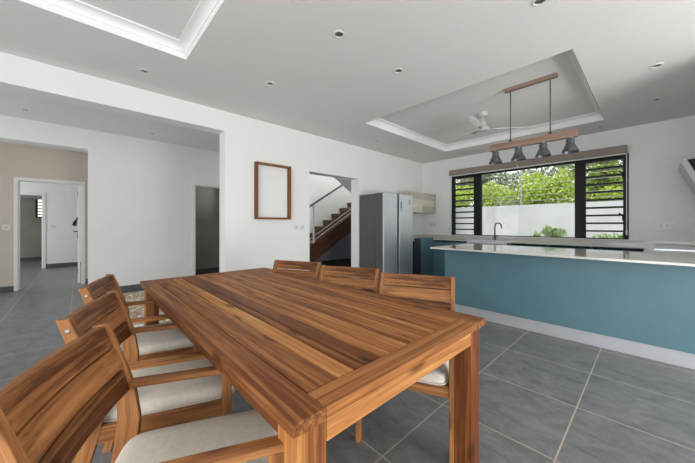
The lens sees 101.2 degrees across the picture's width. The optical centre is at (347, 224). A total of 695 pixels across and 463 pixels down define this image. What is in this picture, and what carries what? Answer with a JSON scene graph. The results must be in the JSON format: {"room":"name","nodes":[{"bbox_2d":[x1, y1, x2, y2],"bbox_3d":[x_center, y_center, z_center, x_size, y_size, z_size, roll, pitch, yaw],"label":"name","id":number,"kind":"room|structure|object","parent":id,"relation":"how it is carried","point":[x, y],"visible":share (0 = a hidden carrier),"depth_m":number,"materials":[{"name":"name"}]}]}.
{"room":"dining room","nodes":[
{"label":"dining room","id":0,"kind":"room"},
{"bbox_2d":[0,142,87,286],"bbox_3d":[-6.252,-0.130,5.208,4.400,2.700,0.150,0,0,-43],"label":"wall","id":1,"kind":"structure","parent":0,"point":[16,160],"depth_m":5.29,"materials":[{"name":"beige paint"}]},
{"bbox_2d":[2,225,9,229],"bbox_3d":[-6.178,0.050,5.166,0.090,0.100,0.012,0,0,-43],"label":"light switch","id":2,"kind":"object","parent":1,"relation":"attached to","point":[4,227],"visible":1,"depth_m":5.16,"materials":[{"name":"white plastic"}]},
{"bbox_2d":[0,279,87,292],"bbox_3d":[-6.196,1.170,5.149,4.400,0.100,0.012,0,0,-43],"label":"baseboard","id":3,"kind":"structure","parent":1,"relation":"attached to","point":[8,288],"depth_m":5.18,"materials":[{"name":"stone"}]},
{"bbox_2d":[14,177,84,290],"bbox_3d":[-6.084,0.170,5.903,0.965,2.100,0.965,0,0,-43],"label":"door","id":4,"kind":"structure","parent":1,"relation":"in","point":[17,180],"depth_m":5.48,"materials":[{"name":"white paint"}]},
{"bbox_2d":[0,140,87,152],"bbox_3d":[-5.781,-1.530,4.779,4.500,0.100,1.420,0,0,-43],"label":"ceiling","id":5,"kind":"structure","parent":0,"point":[2,141],"depth_m":5.40,"materials":[{"name":"white paint"}]},
{"bbox_2d":[20,181,80,263],"bbox_3d":[-8.092,-0.080,7.903,5.400,2.600,6.300,0,0,-43],"label":"wall","id":6,"kind":"structure","parent":0,"point":[61,199],"depth_m":8.28,"materials":[{"name":"white paint"}]},
{"bbox_2d":[20,257,41,261],"bbox_3d":[-10.906,1.160,9.369,3.300,0.120,0.012,0,0,-43],"label":"baseboard","id":7,"kind":"structure","parent":6,"relation":"attached to","point":[28,258],"depth_m":9.61,"materials":[{"name":"stone"}]},
{"bbox_2d":[20,195,41,198],"bbox_3d":[-10.761,-1.073,9.273,2.180,0.415,0.350,0,0,-43],"label":"trim","id":8,"kind":"structure","parent":6,"relation":"attached to","point":[21,196],"depth_m":9.41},
{"bbox_2d":[20,192,45,268],"bbox_3d":[-8.860,0.168,7.687,1.015,2.105,0.165,0,0,-43],"label":"door","id":9,"kind":"structure","parent":6,"relation":"in","point":[43,195],"depth_m":7.95,"materials":[{"name":"white paint"}]},
{"bbox_2d":[36,199,41,217],"bbox_3d":[-10.416,-0.610,9.870,0.500,0.740,0.070,0,0,-43],"label":"window","id":10,"kind":"structure","parent":6,"relation":"in","point":[37,202],"depth_m":9.71,"materials":[{"name":"black metal"}]},
{"bbox_2d":[46,262,80,267],"bbox_3d":[-7.425,1.160,8.931,2.820,0.120,0.012,0,0,-43],"label":"baseboard","id":11,"kind":"structure","parent":6,"relation":"attached to","point":[55,265],"depth_m":8.21,"materials":[{"name":"stone"}]},
{"bbox_2d":[0,115,219,285],"bbox_3d":[-4.698,-0.245,4.684,5.950,2.930,0.200,0,0,-43],"label":"wall","id":12,"kind":"structure","parent":0,"point":[140,190],"depth_m":5.28,"materials":[{"name":"white paint"}]},
{"bbox_2d":[120,284,143,291],"bbox_3d":[-5.012,1.162,4.244,4.890,0.116,0.012,0,0,-43],"label":"baseboard","id":13,"kind":"structure","parent":12,"relation":"attached to","point":[136,287],"depth_m":5.23,"materials":[{"name":"stone"}]},
{"bbox_2d":[192,182,219,274],"bbox_3d":[-2.959,0.165,6.303,0.917,2.110,0.215,0,0,-43],"label":"door","id":14,"kind":"structure","parent":12,"relation":"in","point":[194,184],"depth_m":5.94,"materials":[{"name":"white paint"}]},
{"bbox_2d":[0,89,219,151],"bbox_3d":[-3.837,-1.660,3.764,5.950,0.100,2.720,0,0,-43],"label":"ceiling","id":15,"kind":"structure","parent":0,"point":[41,109],"depth_m":4.45,"materials":[{"name":"white paint"}]},
{"bbox_2d":[196,187,219,271],"bbox_3d":[-3.474,-0.080,6.667,1.450,2.600,1.020,0,0,-43],"label":"wall","id":16,"kind":"structure","parent":0,"point":[207,199],"depth_m":7.13,"materials":[{"name":"grey paint"}]},
{"bbox_2d":[196,267,218,274],"bbox_3d":[-3.770,1.155,6.874,1.300,0.130,0.012,0,0,-43],"label":"baseboard","id":17,"kind":"structure","parent":16,"relation":"attached to","point":[206,270],"depth_m":7.12,"materials":[{"name":"stone"}]},
{"bbox_2d":[0,52,422,288],"bbox_3d":[-1.416,-1.430,5.532,10.500,5.300,2.390,0,0,-43],"label":"wall","id":18,"kind":"structure","parent":0,"point":[246,242],"depth_m":4.06,"materials":[{"name":"white paint"}]},
{"bbox_2d":[254,161,290,219],"bbox_3d":[-1.079,-0.478,4.159,0.554,0.800,0.075,0,0,-43],"label":"picture frame","id":19,"kind":"object","parent":18,"relation":"attached to","point":[256,163],"visible":1,"depth_m":4.10,"materials":[{"name":"brown wood"}]},
{"bbox_2d":[396,191,435,213],"bbox_3d":[1.563,-0.483,6.445,1.035,0.433,0.353,0,0,-43],"label":"upper cabinet","id":20,"kind":"object","parent":18,"relation":"attached to","point":[423,203],"visible":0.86,"depth_m":6.31,"materials":[{"name":"brown wood"}]},
{"bbox_2d":[335,178,350,192],"bbox_3d":[0.085,-1.119,6.124,2.700,1.203,0.780,0,0,-43],"label":"ceiling","id":21,"kind":"structure","parent":0,"point":[346,183],"depth_m":6.34,"materials":[{"name":"grey paint"}]},
{"bbox_2d":[0,0,694,163],"bbox_3d":[0.996,-1.590,1.694,8.770,0.220,6.910,0,0,-43],"label":"ceiling","id":22,"kind":"structure","parent":0,"point":[328,86],"depth_m":2.57,"materials":[{"name":"white paint"}]},
{"bbox_2d":[20,0,223,58],"bbox_3d":[-1.488,-1.536,0.875,2.365,0.112,2.392,0,0,-43],"label":"trim","id":23,"kind":"structure","parent":22,"relation":"attached to","point":[80,11],"depth_m":2.19,"materials":[{"name":"white paint"}]},
{"bbox_2d":[138,68,149,73],"bbox_3d":[-1.959,-1.476,2.748,0.094,0.006,0.094,0,0,-43],"label":"recessed light","id":24,"kind":"object","parent":22,"relation":"in","point":[141,70],"visible":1,"depth_m":2.75,"materials":[{"name":"white paint"}]},
{"bbox_2d":[265,81,274,85],"bbox_3d":[-0.812,-1.476,2.991,0.094,0.006,0.094,0,0,-43],"label":"recessed light","id":25,"kind":"object","parent":22,"relation":"in","point":[269,83],"visible":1,"depth_m":2.98,"materials":[{"name":"grey metal"}]},
{"bbox_2d":[333,30,344,37],"bbox_3d":[-0.066,-1.476,2.215,0.094,0.006,0.094,0,0,-43],"label":"recessed light","id":26,"kind":"object","parent":22,"relation":"in","point":[338,33],"visible":1,"depth_m":2.21,"materials":[{"name":"grey metal"}]},
{"bbox_2d":[394,68,402,72],"bbox_3d":[0.489,-1.476,2.739,0.094,0.006,0.094,0,0,-43],"label":"recessed light","id":27,"kind":"object","parent":22,"relation":"in","point":[397,70],"visible":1,"depth_m":2.73,"materials":[{"name":"grey metal"}]},
{"bbox_2d":[366,49,603,150],"bbox_3d":[1.935,-1.536,4.087,2.360,0.112,2.393,0,0,-43],"label":"trim","id":28,"kind":"structure","parent":22,"relation":"attached to","point":[595,116],"depth_m":4.56,"materials":[{"name":"white paint"}]},
{"bbox_2d":[451,111,527,140],"bbox_3d":[1.827,-1.460,4.043,0.989,0.264,1.048,0,0,-43],"label":"ceiling fan","id":29,"kind":"object","parent":22,"relation":"hanging from","point":[482,127],"visible":1,"depth_m":4.03,"materials":[{"name":"grey plastic"}]},
{"bbox_2d":[489,72,579,164],"bbox_3d":[2.033,-1.167,3.183,0.150,0.850,0.870,0,0,-43],"label":"pendant lamp","id":30,"kind":"object","parent":22,"relation":"hanging from","point":[570,147],"visible":1,"depth_m":3.12,"materials":[{"name":"brown wood"}]},
{"bbox_2d":[532,0,547,6],"bbox_3d":[1.271,-1.476,1.885,0.094,0.006,0.094,0,0,-43],"label":"recessed light","id":31,"kind":"object","parent":22,"relation":"in","point":[534,2],"visible":1,"depth_m":1.90,"materials":[{"name":"grey metal"}]},
{"bbox_2d":[649,63,663,68],"bbox_3d":[2.873,-1.476,2.653,0.094,0.006,0.094,0,0,-43],"label":"recessed light","id":32,"kind":"object","parent":22,"relation":"in","point":[657,65],"visible":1,"depth_m":2.65,"materials":[{"name":"grey metal"}]},
{"bbox_2d":[0,260,694,462],"bbox_3d":[-3.480,1.280,5.373,10.270,0.120,18.400,0,0,-43],"label":"floor","id":33,"kind":"structure","parent":0,"point":[543,398],"depth_m":1.98,"materials":[{"name":"stone"}]},
{"bbox_2d":[78,274,198,360],"bbox_3d":[-1.362,0.790,1.972,0.638,0.860,0.528,0,0,-27],"label":"armchair","id":34,"kind":"object","parent":33,"relation":"on","point":[97,288],"visible":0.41,"depth_m":1.81,"materials":[{"name":"brown wood"}]},
{"bbox_2d":[120,322,193,354],"bbox_3d":[-1.301,0.779,2.003,0.528,0.071,0.468,0,0,-27],"label":"seat cushion","id":35,"kind":"object","parent":34,"relation":"on","point":[169,339],"visible":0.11,"depth_m":1.86,"materials":[{"name":"beige fabric"}]},
{"bbox_2d":[0,323,283,462],"bbox_3d":[-0.546,0.790,0.890,0.638,0.860,0.528,0,0,-19],"label":"armchair","id":36,"kind":"object","parent":33,"relation":"on","point":[48,412],"visible":0.66,"depth_m":0.77,"materials":[{"name":"brown wood"}]},
{"bbox_2d":[115,410,277,462],"bbox_3d":[-0.480,0.779,0.913,0.528,0.071,0.468,0,0,-19],"label":"seat cushion","id":37,"kind":"object","parent":36,"relation":"on","point":[182,440],"visible":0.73,"depth_m":1.00,"materials":[{"name":"beige fabric"}]},
{"bbox_2d":[56,291,231,462],"bbox_3d":[-0.922,0.790,1.428,0.638,0.860,0.528,0,0,-23],"label":"armchair","id":38,"kind":"object","parent":33,"relation":"on","point":[109,308],"visible":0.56,"depth_m":1.25,"materials":[{"name":"brown wood"}]},
{"bbox_2d":[104,358,234,422],"bbox_3d":[-0.858,0.779,1.455,0.528,0.071,0.468,0,0,-23],"label":"seat cushion","id":39,"kind":"object","parent":38,"relation":"on","point":[156,398],"visible":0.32,"depth_m":1.30,"materials":[{"name":"beige fabric"}]},
{"bbox_2d":[123,291,170,326],"bbox_3d":[-2.941,1.206,4.446,0.953,0.029,2.211,0,0,-43],"label":"pebble bed","id":40,"kind":"object","parent":33,"relation":"on","point":[135,311],"visible":0.22,"depth_m":4.11,"materials":[{"name":"beige gravel"}]},
{"bbox_2d":[272,260,321,279],"bbox_3d":[-0.602,0.790,2.580,0.528,0.860,0.638,0,0,22],"label":"armchair","id":41,"kind":"object","parent":33,"relation":"on","point":[314,268],"visible":0.25,"depth_m":2.81,"materials":[{"name":"brown wood"}]},
{"bbox_2d":[140,267,484,462],"bbox_3d":[-0.517,0.845,1.905,1.123,0.750,2.343,0,0,-43],"label":"dining table","id":42,"kind":"object","parent":33,"relation":"on","point":[312,357],"visible":0.95,"depth_m":1.22,"materials":[{"name":"brown wood"}]},
{"bbox_2d":[310,184,350,266],"bbox_3d":[-0.227,-0.436,7.321,4.522,3.312,1.003,0,0,-43],"label":"staircase","id":43,"kind":"structure","parent":33,"relation":"on","point":[330,243],"depth_m":6.72,"materials":[{"name":"brown wood"}]},
{"bbox_2d":[319,265,379,292],"bbox_3d":[-0.081,0.790,2.181,0.528,0.860,0.638,0,0,21],"label":"armchair","id":44,"kind":"object","parent":33,"relation":"on","point":[327,273],"visible":0.27,"depth_m":2.41,"materials":[{"name":"brown wood"}]},
{"bbox_2d":[360,192,412,292],"bbox_3d":[0.749,0.325,5.484,0.882,1.790,0.602,0,0,-43],"label":"refrigerator","id":45,"kind":"object","parent":33,"relation":"on","point":[386,219],"visible":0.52,"depth_m":5.21,"materials":[{"name":"grey metal"}]},
{"bbox_2d":[356,272,454,462],"bbox_3d":[0.398,0.790,1.801,0.528,0.860,0.638,0,0,21],"label":"armchair","id":46,"kind":"object","parent":33,"relation":"on","point":[387,280],"visible":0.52,"depth_m":1.97,"materials":[{"name":"brown wood"}]},
{"bbox_2d":[417,360,448,384],"bbox_3d":[0.374,0.779,1.737,0.468,0.071,0.528,0,0,21],"label":"seat cushion","id":47,"kind":"object","parent":46,"relation":"on","point":[438,376],"visible":0.21,"depth_m":1.45,"materials":[{"name":"beige fabric"}]},
{"bbox_2d":[413,237,432,286],"bbox_3d":[1.357,0.743,6.041,0.693,0.955,0.659,0,0,-43],"label":"base cabinet","id":48,"kind":"object","parent":33,"relation":"on","point":[422,253],"visible":0.54,"depth_m":5.77,"materials":[{"name":"teal paint"}]},
{"bbox_2d":[433,240,461,276],"bbox_3d":[2.237,0.772,6.043,0.609,0.895,0.636,0,0,-43],"label":"base cabinet","id":49,"kind":"object","parent":33,"relation":"on","point":[438,254],"visible":0.27,"depth_m":5.97,"materials":[{"name":"teal paint"}]},
{"bbox_2d":[462,241,509,244],"bbox_3d":[2.749,0.772,5.496,0.609,0.895,0.858,0,0,-43],"label":"base cabinet","id":50,"kind":"object","parent":33,"relation":"on","point":[463,242],"visible":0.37,"depth_m":5.44,"materials":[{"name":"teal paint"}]},
{"bbox_2d":[413,234,694,266],"bbox_3d":[2.351,0.277,4.431,2.650,0.086,4.370,0,0,-43],"label":"countertop","id":51,"kind":"structure","parent":50,"relation":"on","point":[650,255],"depth_m":3.60,"materials":[{"name":"stone"}]},
{"bbox_2d":[467,239,512,244],"bbox_3d":[2.728,0.389,5.476,0.406,0.183,0.776,0,0,-43],"label":"sink","id":52,"kind":"object","parent":51,"relation":"in","point":[469,239],"visible":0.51,"depth_m":5.38,"materials":[{"name":"metal"}]},
{"bbox_2d":[493,222,501,239],"bbox_3d":[2.938,0.127,5.585,0.055,0.346,0.182,0,0,-23],"label":"tap","id":53,"kind":"object","parent":51,"relation":"on","point":[495,236],"visible":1,"depth_m":5.63,"materials":[{"name":"grey metal"}]},
{"bbox_2d":[654,246,694,250],"bbox_3d":[4.136,0.293,3.506,0.650,0.014,0.500,0,0,-43],"label":"cooktop","id":54,"kind":"object","parent":51,"relation":"in","point":[655,247],"visible":1,"depth_m":3.43,"materials":[{"name":"metal"}]},
{"bbox_2d":[510,243,547,246],"bbox_3d":[3.231,0.772,4.982,0.609,0.895,0.548,0,0,-43],"label":"base cabinet","id":55,"kind":"object","parent":33,"relation":"on","point":[511,244],"visible":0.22,"depth_m":5.14,"materials":[{"name":"teal paint"}]},
{"bbox_2d":[548,245,590,248],"bbox_3d":[3.604,0.772,4.584,0.609,0.895,0.538,0,0,-43],"label":"base cabinet","id":56,"kind":"object","parent":33,"relation":"on","point":[551,246],"visible":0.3,"depth_m":4.73,"materials":[{"name":"teal paint"}]},
{"bbox_2d":[445,250,694,369],"bbox_3d":[2.518,0.770,3.357,0.735,0.899,2.555,0,0,-43],"label":"base cabinet","id":57,"kind":"object","parent":33,"relation":"on","point":[645,310],"visible":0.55,"depth_m":2.89,"materials":[{"name":"teal paint"}]},
{"bbox_2d":[591,247,643,251],"bbox_3d":[3.974,0.772,4.189,0.609,0.895,0.540,0,0,-43],"label":"base cabinet","id":58,"kind":"object","parent":33,"relation":"on","point":[592,248],"visible":0.18,"depth_m":4.30,"materials":[{"name":"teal paint"}]},
{"bbox_2d":[423,115,694,241],"bbox_3d":[3.459,-0.180,5.332,0.200,2.800,4.570,0,0,-43],"label":"wall","id":59,"kind":"structure","parent":0,"point":[658,192],"depth_m":4.21,"materials":[{"name":"white paint"}]},
{"bbox_2d":[449,145,627,234],"bbox_3d":[3.246,-0.520,5.324,0.121,1.360,2.830,0,0,-43],"label":"window frame","id":60,"kind":"structure","parent":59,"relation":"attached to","point":[616,150],"depth_m":4.95,"materials":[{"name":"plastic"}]},
{"bbox_2d":[452,153,628,239],"bbox_3d":[3.355,-0.431,5.421,0.230,1.327,2.842,0,0,-43],"label":"window","id":61,"kind":"structure","parent":59,"relation":"in","point":[580,165],"depth_m":4.78,"materials":[{"name":"black metal"}]},
{"bbox_2d":[659,223,675,228],"bbox_3d":[4.524,0.018,4.041,0.012,0.095,0.160,0,0,-43],"label":"wall socket","id":62,"kind":"object","parent":59,"relation":"attached to","point":[661,225],"visible":1,"depth_m":4.03,"materials":[{"name":"white plastic"}]},
{"bbox_3d":[4.784,-0.180,2.113,2.270,2.800,2.340,0,0,-43],"label":"wall","id":63,"kind":"structure","parent":0,"visible":0},
{"bbox_2d":[678,156,694,195],"bbox_3d":[4.136,-0.458,3.338,0.600,0.650,0.333,0,0,-43],"label":"range hood","id":64,"kind":"object","parent":63,"relation":"attached to","point":[686,168],"visible":1,"depth_m":3.24,"materials":[{"name":"silver metal"}]},
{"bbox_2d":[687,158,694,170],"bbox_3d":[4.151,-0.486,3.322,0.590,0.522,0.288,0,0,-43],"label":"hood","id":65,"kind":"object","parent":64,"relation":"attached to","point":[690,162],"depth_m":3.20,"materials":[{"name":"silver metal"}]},
{"label":"outside","id":66,"kind":"structure","parent":0,"visible":0},
{"bbox_3d":[10.402,1.330,13.176,14.800,0.180,23.000,0,0,-43],"label":"ground","id":67,"kind":"structure","parent":66,"visible":0},
{"bbox_2d":[456,185,473,207],"bbox_3d":[4.446,-0.200,11.880,1.602,2.886,2.172,0,0,-43],"label":"tree","id":68,"kind":"object","parent":67,"relation":"on","point":[465,203],"visible":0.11,"depth_m":11.36,"materials":[{"name":"green plant"}]},
{"bbox_2d":[466,181,508,206],"bbox_3d":[5.120,-0.185,10.570,1.489,2.859,1.883,0,0,-43],"label":"tree","id":69,"kind":"object","parent":67,"relation":"on","point":[486,196],"visible":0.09,"depth_m":10.35,"materials":[{"name":"green plant"}]},
{"bbox_2d":[456,172,527,201],"bbox_3d":[6.230,-0.747,12.893,1.633,3.975,3.412,0,0,-43],"label":"tree","id":70,"kind":"object","parent":67,"relation":"on","point":[490,177],"visible":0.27,"depth_m":12.49,"materials":[{"name":"green plant"}]},
{"bbox_2d":[482,185,532,206],"bbox_3d":[5.586,-0.068,9.890,1.268,2.625,1.719,0,0,-43],"label":"tree","id":71,"kind":"object","parent":67,"relation":"on","point":[504,196],"visible":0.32,"depth_m":9.76,"materials":[{"name":"green plant"}]},
{"bbox_2d":[511,170,574,204],"bbox_3d":[6.262,-0.293,9.095,1.561,3.072,1.933,0,0,-43],"label":"tree","id":72,"kind":"object","parent":67,"relation":"on","point":[546,198],"visible":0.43,"depth_m":9.00,"materials":[{"name":"green plant"}]},
{"bbox_2d":[506,164,592,197],"bbox_3d":[7.957,-0.691,11.000,3.178,3.864,2.008,0,0,37],"label":"tree","id":73,"kind":"object","parent":67,"relation":"on","point":[569,166],"visible":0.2,"depth_m":11.12,"materials":[{"name":"green plant"}]},
{"bbox_2d":[545,167,599,203],"bbox_3d":[6.618,-0.278,8.418,1.403,3.041,1.639,0,0,-43],"label":"tree","id":74,"kind":"object","parent":67,"relation":"on","point":[567,178],"visible":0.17,"depth_m":8.46,"materials":[{"name":"green plant"}]},
{"bbox_2d":[574,160,622,200],"bbox_3d":[8.903,-1.035,9.666,1.838,4.550,2.030,0,0,-43],"label":"tree","id":75,"kind":"object","parent":67,"relation":"on","point":[620,162],"visible":0.05,"depth_m":9.56,"materials":[{"name":"green plant"}]},
{"bbox_2d":[586,161,622,200],"bbox_3d":[7.525,-0.574,8.485,1.138,3.631,1.097,0,0,-43],"label":"tree","id":76,"kind":"object","parent":67,"relation":"on","point":[613,163],"visible":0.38,"depth_m":8.19,"materials":[{"name":"green plant"}]},
{"bbox_2d":[593,184,622,201],"bbox_3d":[7.733,-0.184,7.549,1.504,2.855,1.815,0,0,-28],"label":"tree","id":77,"kind":"object","parent":67,"relation":"on","point":[616,194],"visible":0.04,"depth_m":7.74,"materials":[{"name":"green plant"}]},
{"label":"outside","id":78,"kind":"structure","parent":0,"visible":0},
{"bbox_3d":[3.934,1.330,7.114,2.930,0.180,23.000,0,0,-43],"label":"paving","id":79,"kind":"object","parent":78,"visible":0},
{"bbox_2d":[456,201,622,237],"bbox_3d":[4.930,0.345,8.047,0.200,1.790,19.000,0,0,-43],"label":"wall","id":80,"kind":"structure","parent":79,"relation":"on","point":[516,220],"depth_m":7.69,"materials":[{"name":"white paint"}]},
{"bbox_2d":[456,163,622,204],"bbox_3d":[4.911,-1.040,8.029,0.084,0.981,19.000,0,0,-43],"label":"fence","id":81,"kind":"object","parent":80,"relation":"on","point":[521,190],"visible":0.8,"depth_m":7.87,"materials":[{"name":"metal"}]},
{"bbox_2d":[531,225,567,236],"bbox_3d":[4.129,0.621,5.853,0.488,1.242,0.631,0,0,-43],"label":"shrub","id":82,"kind":"object","parent":79,"relation":"on","point":[549,231],"visible":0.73,"depth_m":5.76,"materials":[{"name":"green plant"}]},
{"bbox_2d":[592,232,622,237],"bbox_3d":[4.933,0.679,5.232,0.478,1.126,0.717,0,0,-43],"label":"shrub","id":83,"kind":"object","parent":79,"relation":"on","point":[599,235],"visible":0.11,"depth_m":5.35,"materials":[{"name":"green plant"}]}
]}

